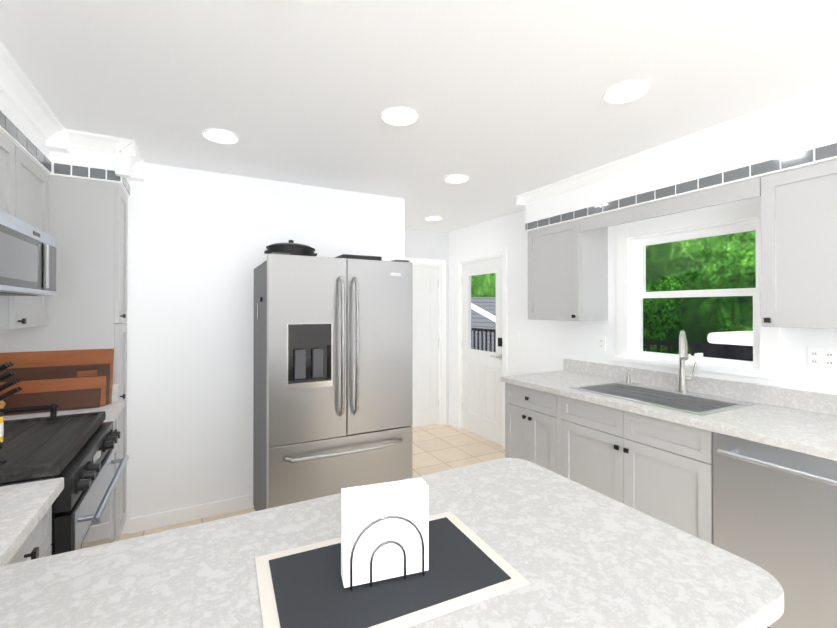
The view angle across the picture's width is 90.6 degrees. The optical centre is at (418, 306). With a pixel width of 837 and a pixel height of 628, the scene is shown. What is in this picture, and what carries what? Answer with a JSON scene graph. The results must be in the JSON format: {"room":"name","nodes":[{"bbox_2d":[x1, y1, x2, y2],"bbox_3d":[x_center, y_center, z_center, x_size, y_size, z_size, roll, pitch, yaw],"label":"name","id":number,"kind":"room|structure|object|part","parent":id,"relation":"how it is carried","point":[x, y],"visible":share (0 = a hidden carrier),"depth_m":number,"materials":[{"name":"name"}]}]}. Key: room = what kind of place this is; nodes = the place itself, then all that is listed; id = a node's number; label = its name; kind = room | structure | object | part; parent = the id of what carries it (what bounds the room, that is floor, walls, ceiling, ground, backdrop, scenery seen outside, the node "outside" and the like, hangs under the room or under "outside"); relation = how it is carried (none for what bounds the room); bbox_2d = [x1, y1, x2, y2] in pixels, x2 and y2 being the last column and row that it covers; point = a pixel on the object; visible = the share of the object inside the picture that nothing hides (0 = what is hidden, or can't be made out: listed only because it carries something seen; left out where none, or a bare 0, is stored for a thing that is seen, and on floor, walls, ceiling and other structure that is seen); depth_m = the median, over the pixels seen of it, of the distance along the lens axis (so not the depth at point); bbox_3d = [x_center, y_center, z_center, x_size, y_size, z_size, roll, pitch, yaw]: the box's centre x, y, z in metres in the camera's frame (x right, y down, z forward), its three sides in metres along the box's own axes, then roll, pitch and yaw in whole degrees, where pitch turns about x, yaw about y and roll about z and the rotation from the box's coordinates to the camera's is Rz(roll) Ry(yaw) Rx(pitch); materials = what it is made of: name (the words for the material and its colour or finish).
{"room":"kitchen","nodes":[
{"label":"kitchen","id":0,"kind":"room"},
{"bbox_2d":[121,162,404,533],"bbox_3d":[-1.643,0.257,3.537,2.750,2.400,1.320,0,0,-28],"label":"wall","id":1,"kind":"structure","parent":0,"point":[199,241],"depth_m":2.87,"materials":[{"name":"white paint"}]},
{"bbox_2d":[0,42,143,181],"bbox_3d":[-0.582,-0.861,0.028,0.395,0.200,5.880,0,0,-28],"label":"crown molding","id":2,"kind":"structure","parent":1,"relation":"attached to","point":[18,89],"depth_m":2.17,"materials":[{"name":"white wood"}]},
{"bbox_2d":[130,494,253,532],"bbox_3d":[-0.980,1.410,3.131,1.982,0.090,0.012,0,0,-28],"label":"baseboard","id":3,"kind":"structure","parent":1,"relation":"attached to","point":[152,521],"depth_m":2.82,"materials":[{"name":"white wood"}]},
{"bbox_2d":[119,424,504,540],"bbox_3d":[0.367,1.495,1.193,4.090,0.100,7.340,0,0,-28],"label":"floor","id":4,"kind":"structure","parent":0,"point":[437,448],"depth_m":4.16,"materials":[{"name":"tile"}]},
{"bbox_2d":[7,505,51,564],"bbox_3d":[-1.288,1.007,0.937,0.644,0.874,0.466,0,0,-28],"label":"base cabinet","id":5,"kind":"object","parent":4,"relation":"on","point":[36,544],"visible":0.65,"depth_m":1.19,"materials":[{"name":"grey"}]},
{"bbox_2d":[0,477,63,565],"bbox_3d":[-1.274,0.499,0.920,0.648,0.139,0.516,0,0,-28],"label":"countertop","id":6,"kind":"structure","parent":5,"relation":"on","point":[24,507],"depth_m":1.10,"materials":[{"name":"stone"}]},
{"bbox_2d":[0,175,127,540],"bbox_3d":[-2.057,0.369,2.379,0.644,2.163,0.324,0,0,-28],"label":"pantry cabinet","id":7,"kind":"object","parent":4,"relation":"on","point":[88,230],"visible":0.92,"depth_m":2.31,"materials":[{"name":"grey"}]},
{"bbox_2d":[0,403,128,554],"bbox_3d":[-1.541,0.932,1.502,0.730,1.029,0.754,0,0,-28],"label":"stove","id":8,"kind":"object","parent":4,"relation":"on","point":[82,511],"depth_m":1.51,"materials":[{"name":"black metal"}]},
{"bbox_2d":[0,412,3,441],"bbox_3d":[-1.579,0.448,1.518,0.082,0.106,0.082,0,0,-28],"label":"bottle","id":9,"kind":"object","parent":8,"relation":"on","point":[1,426],"visible":0.98,"depth_m":1.53,"materials":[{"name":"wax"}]},
{"bbox_3d":[-1.571,0.473,1.488,0.605,0.112,0.744,0,0,-28],"label":"stove cover","id":10,"kind":"part","parent":8,"relation":"part of","materials":[{"name":"black wood"}]},
{"bbox_2d":[113,416,117,541],"bbox_3d":[-1.868,1.012,2.023,0.644,0.874,0.461,0,0,-28],"label":"base cabinet","id":11,"kind":"object","parent":4,"relation":"on","point":[115,496],"visible":0.06,"depth_m":2.31,"materials":[{"name":"grey wood"}]},
{"bbox_2d":[3,384,124,421],"bbox_3d":[-1.866,0.505,2.026,0.648,0.139,0.462,0,0,-28],"label":"countertop","id":12,"kind":"structure","parent":11,"relation":"on","point":[113,409],"depth_m":2.12,"materials":[{"name":"stone"}]},
{"bbox_2d":[0,362,21,408],"bbox_3d":[-1.951,0.392,1.847,0.264,0.282,0.100,0,0,-28],"label":"knife block","id":13,"kind":"object","parent":12,"relation":"on","point":[8,383],"visible":1,"depth_m":1.87,"materials":[{"name":"brown wood"}]},
{"bbox_2d":[0,388,100,415],"bbox_3d":[-1.925,0.483,2.092,0.510,0.100,0.042,0,0,-28],"label":"cutting board","id":14,"kind":"object","parent":12,"relation":"on","point":[76,399],"visible":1,"depth_m":2.12,"materials":[{"name":"brown wood"}]},
{"bbox_2d":[0,376,106,405],"bbox_3d":[-1.940,0.454,2.120,0.550,0.158,0.056,0,0,-28],"label":"cutting board","id":15,"kind":"object","parent":12,"relation":"on","point":[47,385],"visible":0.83,"depth_m":2.17,"materials":[{"name":"brown wood"}]},
{"bbox_2d":[0,363,109,404],"bbox_3d":[-1.946,0.423,2.153,0.550,0.223,0.074,0,0,-28],"label":"cutting board","id":16,"kind":"object","parent":12,"relation":"on","point":[43,373],"visible":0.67,"depth_m":2.18,"materials":[{"name":"brown wood"}]},
{"bbox_2d":[0,349,113,403],"bbox_3d":[-1.962,0.384,2.183,0.570,0.299,0.091,0,0,-28],"label":"cutting board","id":17,"kind":"object","parent":12,"relation":"on","point":[54,358],"visible":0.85,"depth_m":2.23,"materials":[{"name":"brown wood"}]},
{"bbox_2d":[253,252,411,510],"bbox_3d":[-0.599,0.572,2.835,0.910,1.762,0.840,0,0,-28],"label":"fridge","id":18,"kind":"object","parent":4,"relation":"on","point":[332,398],"visible":0.92,"depth_m":2.51,"materials":[{"name":"grey metal"}]},
{"bbox_2d":[257,297,262,318],"bbox_3d":[-0.995,0.020,2.581,0.039,0.164,0.028,0,0,-28],"label":"hook","id":19,"kind":"object","parent":18,"relation":"attached to","point":[260,299],"visible":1,"depth_m":2.58,"materials":[{"name":"black metal"}]},
{"bbox_2d":[264,240,316,256],"bbox_3d":[-0.853,-0.363,2.773,0.336,0.168,0.226,0,0,-28],"label":"pot","id":20,"kind":"object","parent":18,"relation":"on","point":[291,247],"visible":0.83,"depth_m":2.68,"materials":[{"name":"black metal"}]},
{"bbox_2d":[334,254,381,260],"bbox_3d":[-0.431,-0.315,2.918,0.280,0.074,0.222,0,0,-28],"label":"tray","id":21,"kind":"object","parent":18,"relation":"on","point":[347,256],"visible":0.21,"depth_m":2.82,"materials":[{"name":"black metal"}]},
{"bbox_2d":[505,383,552,470],"bbox_3d":[1.107,1.018,3.132,0.673,0.874,0.583,0,0,-28],"label":"base cabinet","id":22,"kind":"object","parent":4,"relation":"on","point":[528,411],"depth_m":2.99,"materials":[{"name":"grey wood"}]},
{"bbox_2d":[501,359,836,460],"bbox_3d":[1.643,0.505,2.097,0.708,0.139,2.942,0,0,-28],"label":"countertop","id":23,"kind":"structure","parent":22,"relation":"on","point":[802,421],"depth_m":2.17,"materials":[{"name":"stone"}]},
{"bbox_2d":[625,330,696,392],"bbox_3d":[1.531,0.337,2.678,0.259,0.391,0.525,0,0,-28],"label":"faucet","id":24,"kind":"object","parent":23,"relation":"on","point":[682,379],"visible":1,"depth_m":2.57,"materials":[{"name":"silver metal"}]},
{"bbox_2d":[570,381,757,415],"bbox_3d":[1.440,0.636,2.520,0.550,0.207,0.820,0,0,-28],"label":"sink","id":25,"kind":"object","parent":23,"relation":"in","point":[691,402],"visible":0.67,"depth_m":2.57,"materials":[{"name":"metal"}]},
{"bbox_2d":[553,394,692,534],"bbox_3d":[1.438,1.015,2.513,0.673,0.874,0.962,0,0,-28],"label":"base cabinet","id":26,"kind":"object","parent":4,"relation":"on","point":[660,469],"depth_m":2.30,"materials":[{"name":"grey wood"}]},
{"bbox_2d":[693,427,712,544],"bbox_3d":[1.809,1.011,1.820,0.673,0.874,0.731,0,0,-28],"label":"base cabinet","id":27,"kind":"object","parent":4,"relation":"on","point":[702,439],"depth_m":1.96,"materials":[{"name":"grey wood"}]},
{"bbox_2d":[713,432,836,627],"bbox_3d":[1.783,1.012,1.805,0.734,0.872,0.606,0,0,-28],"label":"dishwasher","id":28,"kind":"object","parent":4,"relation":"on","point":[775,512],"visible":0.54,"depth_m":1.69,"materials":[{"name":"grey metal"}]},
{"bbox_3d":[-0.379,1.005,0.649,1.973,0.874,0.720,0,0,-28],"label":"cabinet","id":29,"kind":"object","parent":4,"relation":"on","visible":0},
{"bbox_2d":[0,458,783,627],"bbox_3d":[-0.353,0.548,0.665,2.033,0.039,0.800,0,0,-28],"label":"countertop","id":30,"kind":"structure","parent":29,"relation":"on","point":[575,554],"depth_m":0.83,"materials":[{"name":"stone"}]},
{"bbox_2d":[255,511,529,627],"bbox_3d":[-0.065,0.527,0.830,0.470,0.003,0.310,0,0,-25],"label":"placemat","id":31,"kind":"object","parent":30,"relation":"on","point":[301,587],"visible":0.75,"depth_m":0.78,"materials":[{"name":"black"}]},
{"bbox_2d":[349,516,423,590],"bbox_3d":[-0.065,0.461,0.808,0.144,0.127,0.052,0,0,-18],"label":"napkin holder","id":32,"kind":"object","parent":31,"relation":"on","point":[386,542],"visible":0.44,"depth_m":0.78,"materials":[{"name":"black metal"}]},
{"bbox_2d":[341,478,428,587],"bbox_3d":[-0.065,0.435,0.808,0.166,0.168,0.041,0,0,-18],"label":"napkins","id":33,"kind":"object","parent":32,"relation":"in","point":[363,507],"visible":0.92,"depth_m":0.79,"materials":[{"name":"white paper"}]},
{"bbox_2d":[0,0,836,232],"bbox_3d":[0.367,-1.005,1.206,4.090,0.100,7.340,0,0,-28],"label":"ceiling","id":34,"kind":"structure","parent":0,"point":[505,101],"depth_m":1.73,"materials":[{"name":"white paint"}]},
{"bbox_2d":[0,89,129,196],"bbox_3d":[-0.755,-0.844,-0.065,0.634,0.235,5.880,0,0,-28],"label":"soffit beam","id":35,"kind":"structure","parent":34,"relation":"attached to","point":[18,129],"depth_m":2.24,"materials":[{"name":"white paint"}]},
{"bbox_2d":[202,129,238,143],"bbox_3d":[-1.094,-0.944,2.295,0.188,0.011,0.188,0,0,-28],"label":"recessed light","id":36,"kind":"object","parent":34,"relation":"in","point":[220,135],"visible":0.98,"depth_m":2.29,"materials":[{"name":"white plastic"}]},
{"bbox_2d":[381,107,417,125],"bbox_3d":[-0.095,-0.945,2.058,0.188,0.011,0.188,0,0,-28],"label":"recessed light","id":37,"kind":"object","parent":34,"relation":"in","point":[401,115],"visible":0.98,"depth_m":2.05,"materials":[{"name":"white plastic"}]},
{"bbox_2d":[424,216,441,220],"bbox_3d":[0.155,-0.933,4.369,0.188,0.011,0.188,0,0,-28],"label":"recessed light","id":38,"kind":"object","parent":34,"relation":"in","point":[432,218],"visible":1,"depth_m":4.38,"materials":[{"name":"white plastic"}]},
{"bbox_2d":[443,174,468,182],"bbox_3d":[0.277,-0.940,3.039,0.188,0.011,0.188,0,0,-28],"label":"recessed light","id":39,"kind":"object","parent":34,"relation":"in","point":[455,178],"visible":1,"depth_m":3.04,"materials":[{"name":"white plastic"}]},
{"bbox_2d":[603,80,649,103],"bbox_3d":[0.914,-0.946,1.827,0.188,0.011,0.188,0,0,-28],"label":"recessed light","id":40,"kind":"object","parent":34,"relation":"in","point":[623,91],"visible":0.98,"depth_m":1.82,"materials":[{"name":"white plastic"}]},
{"bbox_2d":[525,107,836,231],"bbox_3d":[2.308,-0.805,1.256,0.339,0.300,5.320,0,0,-28],"label":"soffit beam","id":41,"kind":"structure","parent":34,"relation":"attached to","point":[807,141],"depth_m":2.27,"materials":[{"name":"white paint"}]},
{"bbox_2d":[579,177,760,231],"bbox_3d":[1.451,-0.600,2.560,0.019,0.093,1.106,0,0,-28],"label":"valance","id":42,"kind":"object","parent":41,"relation":"attached to","point":[741,190],"visible":0.86,"depth_m":2.42,"materials":[{"name":"grey wood"}]},
{"bbox_2d":[516,83,836,205],"bbox_3d":[2.272,-0.917,1.254,0.405,0.075,5.350,0,0,-28],"label":"crown molding","id":43,"kind":"structure","parent":41,"relation":"attached to","point":[812,102],"depth_m":2.25,"materials":[{"name":"white wood"}]},
{"bbox_2d":[405,228,448,423],"bbox_3d":[-0.180,0.264,4.989,1.200,2.400,0.140,0,0,-28],"label":"wall","id":44,"kind":"structure","parent":0,"point":[422,244],"depth_m":5.12,"materials":[{"name":"white paint"}]},
{"bbox_2d":[412,266,438,427],"bbox_3d":[-0.058,0.478,4.984,0.744,1.960,0.123,0,0,-28],"label":"hall door","id":45,"kind":"structure","parent":44,"relation":"in","point":[425,343],"depth_m":5.09,"materials":[{"name":"white wood"}]},
{"bbox_2d":[405,258,445,424],"bbox_3d":[-0.088,0.439,5.028,0.900,2.050,0.156,0,0,-28],"label":"door frame","id":46,"kind":"structure","parent":44,"relation":"attached to","point":[441,338],"depth_m":5.15,"materials":[{"name":"white wood"}]},
{"bbox_2d":[449,196,836,427],"bbox_3d":[2.109,0.250,2.131,0.140,2.400,7.340,0,0,-28],"label":"wall","id":47,"kind":"structure","parent":0,"point":[540,346],"depth_m":3.72,"materials":[{"name":"white paint"}]},
{"bbox_2d":[455,247,507,449],"bbox_3d":[0.741,0.427,4.670,0.156,2.070,0.950,0,0,-28],"label":"door frame","id":48,"kind":"structure","parent":47,"relation":"attached to","point":[502,252],"depth_m":4.72,"materials":[{"name":"white wood"}]},
{"bbox_2d":[462,257,502,445],"bbox_3d":[0.703,0.466,4.656,0.100,1.980,0.794,0,0,-28],"label":"exterior door","id":49,"kind":"structure","parent":47,"relation":"in","point":[482,395],"depth_m":4.64,"materials":[{"name":"white wood"}]},
{"bbox_2d":[528,220,607,320],"bbox_3d":[1.181,-0.268,3.350,0.344,0.748,0.540,0,0,-28],"label":"upper cabinet","id":50,"kind":"object","parent":47,"relation":"attached to","point":[568,271],"visible":0.98,"depth_m":3.17,"materials":[{"name":"grey wood"}]},
{"bbox_2d":[598,336,605,350],"bbox_3d":[1.432,0.285,3.237,0.008,0.116,0.070,0,0,-28],"label":"electrical outlet","id":51,"kind":"object","parent":47,"relation":"attached to","point":[601,343],"visible":1,"depth_m":3.23,"materials":[{"name":"white plastic"}]},
{"bbox_2d":[612,200,785,386],"bbox_3d":[1.774,-0.082,2.705,0.191,1.031,1.025,0,0,-28],"label":"window","id":52,"kind":"structure","parent":47,"relation":"in","point":[632,293],"depth_m":2.69,"materials":[{"name":"white wood"}]},
{"bbox_2d":[761,160,836,328],"bbox_3d":[1.967,-0.275,1.909,0.318,0.748,0.521,0,0,-28],"label":"upper cabinet","id":53,"kind":"object","parent":47,"relation":"attached to","point":[799,248],"visible":1,"depth_m":1.92,"materials":[{"name":"grey wood"}]},
{"bbox_2d":[807,346,836,370],"bbox_3d":[2.043,0.260,2.095,0.008,0.116,0.115,0,0,-28],"label":"electrical outlet","id":54,"kind":"object","parent":47,"relation":"attached to","point":[822,358],"visible":1,"depth_m":2.09,"materials":[{"name":"white plastic"}]},
{"bbox_3d":[-1.063,0.237,-0.314,0.140,2.400,6.020,0,0,-28],"label":"wall","id":55,"kind":"structure","parent":0,"visible":0},
{"bbox_2d":[0,131,14,216],"bbox_3d":[-1.715,-0.520,1.416,0.334,0.394,0.760,0,0,-28],"label":"upper cabinet","id":56,"kind":"object","parent":55,"relation":"attached to","point":[7,175],"visible":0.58,"depth_m":1.76,"materials":[{"name":"grey wood"}]},
{"bbox_2d":[0,209,55,295],"bbox_3d":[-1.656,-0.184,1.446,0.468,0.269,0.756,0,0,-28],"label":"microwave","id":57,"kind":"object","parent":56,"relation":"attached to","point":[27,259],"visible":1,"depth_m":1.54,"materials":[{"name":"metal"}]},
{"bbox_2d":[0,145,48,329],"bbox_3d":[-2.005,-0.308,1.957,0.334,0.813,0.461,0,0,-28],"label":"upper cabinet","id":58,"kind":"object","parent":55,"relation":"attached to","point":[31,192],"visible":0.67,"depth_m":1.98,"materials":[{"name":"grey wood"}]},
{"label":"outside","id":59,"kind":"structure","parent":0,"visible":0},
{"bbox_3d":[1.388,1.545,5.221,1.490,0.080,10.000,0,0,-28],"label":"deck","id":60,"kind":"object","parent":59,"visible":0},
{"bbox_2d":[471,328,752,360],"bbox_3d":[1.972,0.921,5.542,0.090,1.169,10.010,0,0,-28],"label":"railing","id":61,"kind":"object","parent":60,"relation":"on","point":[692,346],"depth_m":4.26,"materials":[{"name":"black metal"}]},
{"bbox_3d":[4.144,2.301,12.361,13.090,0.200,42.000,0,0,-28],"label":"ground","id":62,"kind":"structure","parent":59,"visible":0},
{"bbox_2d":[471,297,495,351],"bbox_3d":[3.098,0.772,22.583,3.300,2.960,10.400,0,0,-28],"label":"house","id":63,"kind":"structure","parent":62,"relation":"on","point":[476,312],"depth_m":20.04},
{"bbox_2d":[471,230,755,353],"bbox_3d":[4.713,-3.998,12.697,12.200,17.000,42.000,0,0,-28],"label":"trees","id":64,"kind":"object","parent":62,"relation":"on","point":[668,264],"depth_m":15.11,"materials":[{"name":"green plant"}]},
{"bbox_2d":[688,331,752,360],"bbox_3d":[6.967,1.335,7.185,2.000,1.680,4.600,0,0,-28],"label":"car","id":65,"kind":"object","parent":62,"relation":"on","point":[734,338],"depth_m":7.79,"materials":[{"name":"white metal"}]}
]}

